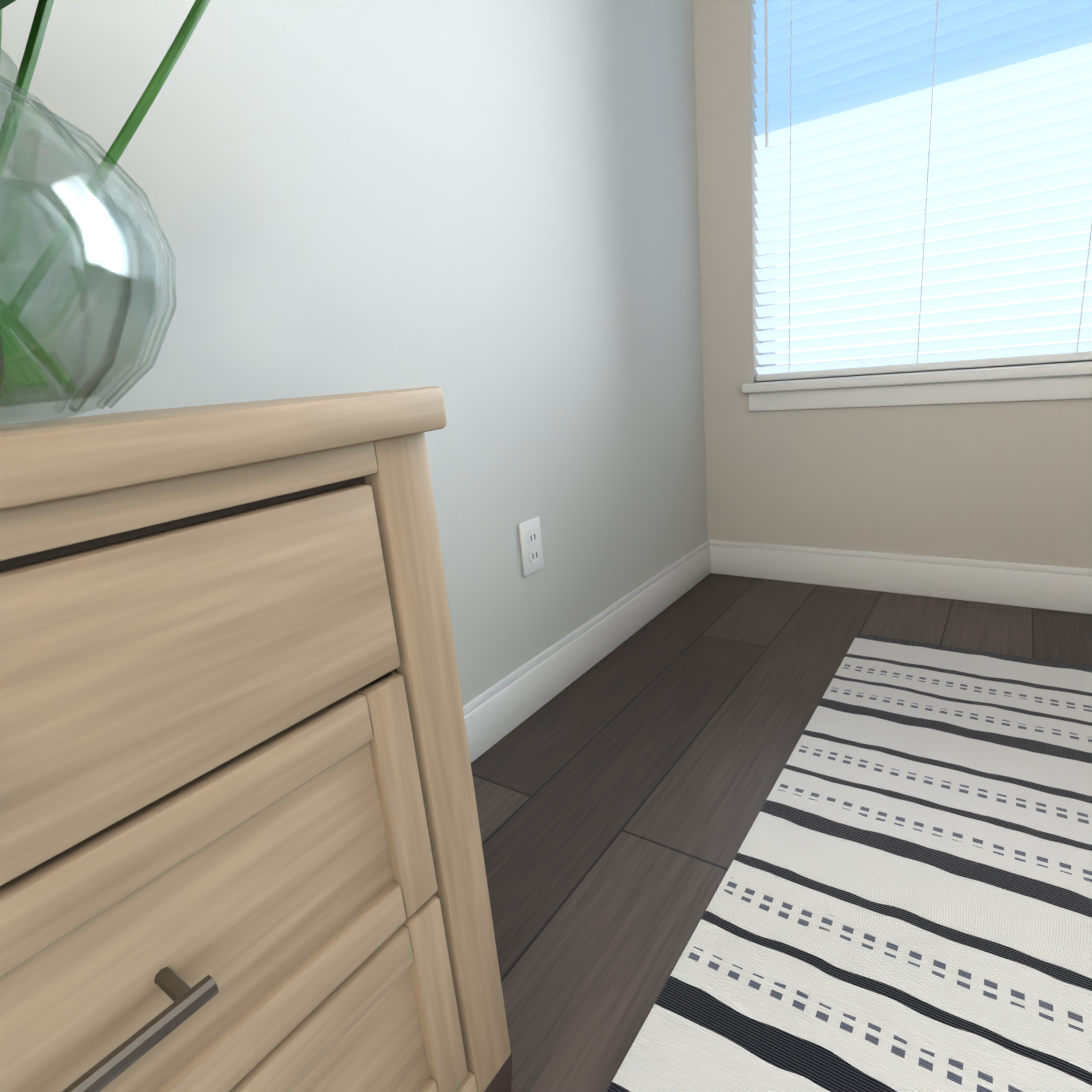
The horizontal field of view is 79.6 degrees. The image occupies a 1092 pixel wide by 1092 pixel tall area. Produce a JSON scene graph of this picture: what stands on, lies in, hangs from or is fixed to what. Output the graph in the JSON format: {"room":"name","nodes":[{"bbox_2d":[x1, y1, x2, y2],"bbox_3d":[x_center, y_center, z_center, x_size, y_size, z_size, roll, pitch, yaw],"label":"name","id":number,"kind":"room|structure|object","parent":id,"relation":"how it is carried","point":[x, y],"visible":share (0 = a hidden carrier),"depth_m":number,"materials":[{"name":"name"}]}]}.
{"room":"bedroom","nodes":[
{"label":"bedroom","id":0,"kind":"room"},
{"bbox_2d":[0,0,707,704],"bbox_3d":[-1.287,-0.304,-0.300,0.140,2.440,6.150,6,19,35],"label":"wall","id":1,"kind":"structure","parent":0,"point":[484,214],"depth_m":1.17,"materials":[{"name":"paint"}]},
{"bbox_2d":[518,516,543,576],"bbox_3d":[-0.030,0.001,1.399,0.010,0.116,0.072,6,19,35],"label":"electrical outlet","id":2,"kind":"object","parent":1,"relation":"attached to","point":[530,538],"visible":1,"depth_m":1.39,"materials":[{"name":"white plastic"}]},
{"bbox_2d":[463,539,714,762],"bbox_3d":[-1.118,0.817,-0.038,0.014,0.118,5.870,6,19,35],"label":"baseboard","id":3,"kind":"structure","parent":1,"relation":"attached to","point":[500,710],"depth_m":1.56,"materials":[{"name":"white wood"}]},
{"bbox_2d":[471,573,1091,1091],"bbox_3d":[0.374,1.067,-1.052,3.930,0.100,6.150,6,19,35],"label":"floor","id":4,"kind":"structure","parent":0,"point":[623,791],"depth_m":1.19,"materials":[{"name":"brown wood"}]},
{"bbox_2d":[0,386,511,1091],"bbox_3d":[-0.592,0.387,0.193,0.498,0.724,1.284,6,19,35],"label":"dresser","id":5,"kind":"object","parent":4,"relation":"on","point":[240,842],"visible":1,"depth_m":0.38,"materials":[{"name":"brown wood"}]},
{"bbox_2d":[0,0,209,426],"bbox_3d":[-0.381,-0.277,0.322,0.475,0.441,0.540,6,19,35],"label":"flower vase","id":6,"kind":"object","parent":5,"relation":"on","point":[20,368],"visible":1,"depth_m":0.35,"materials":[{"name":"clear glass"}]},
{"bbox_2d":[607,634,1091,1091],"bbox_3d":[1.007,0.586,0.269,2.010,0.012,2.100,6,19,35],"label":"rug","id":7,"kind":"object","parent":4,"relation":"on","point":[901,900],"visible":0.96,"depth_m":0.86,"materials":[{"name":"white fabric"}]},
{"bbox_2d":[693,0,1091,568],"bbox_3d":[1.976,-0.956,0.945,3.650,2.440,0.140,6,19,35],"label":"wall","id":8,"kind":"structure","parent":0,"point":[1010,481],"depth_m":1.86,"materials":[{"name":"paint"}]},
{"bbox_2d":[715,540,1091,613],"bbox_3d":[2.042,0.180,1.188,3.600,0.118,0.014,6,19,35],"label":"baseboard","id":9,"kind":"structure","parent":8,"relation":"attached to","point":[1060,588],"depth_m":1.87,"materials":[{"name":"white wood"}]},
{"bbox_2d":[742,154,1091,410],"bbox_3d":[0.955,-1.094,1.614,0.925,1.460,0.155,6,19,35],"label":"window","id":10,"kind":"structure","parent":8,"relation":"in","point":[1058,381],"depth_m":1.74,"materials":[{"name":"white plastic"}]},
{"bbox_2d":[753,0,1091,381],"bbox_3d":[0.928,-1.161,1.566,0.915,1.445,0.084,6,19,35],"label":"window blinds","id":11,"kind":"object","parent":10,"relation":"attached to","point":[862,105],"visible":1,"depth_m":1.66,"materials":[{"name":"white plastic"}]}
]}

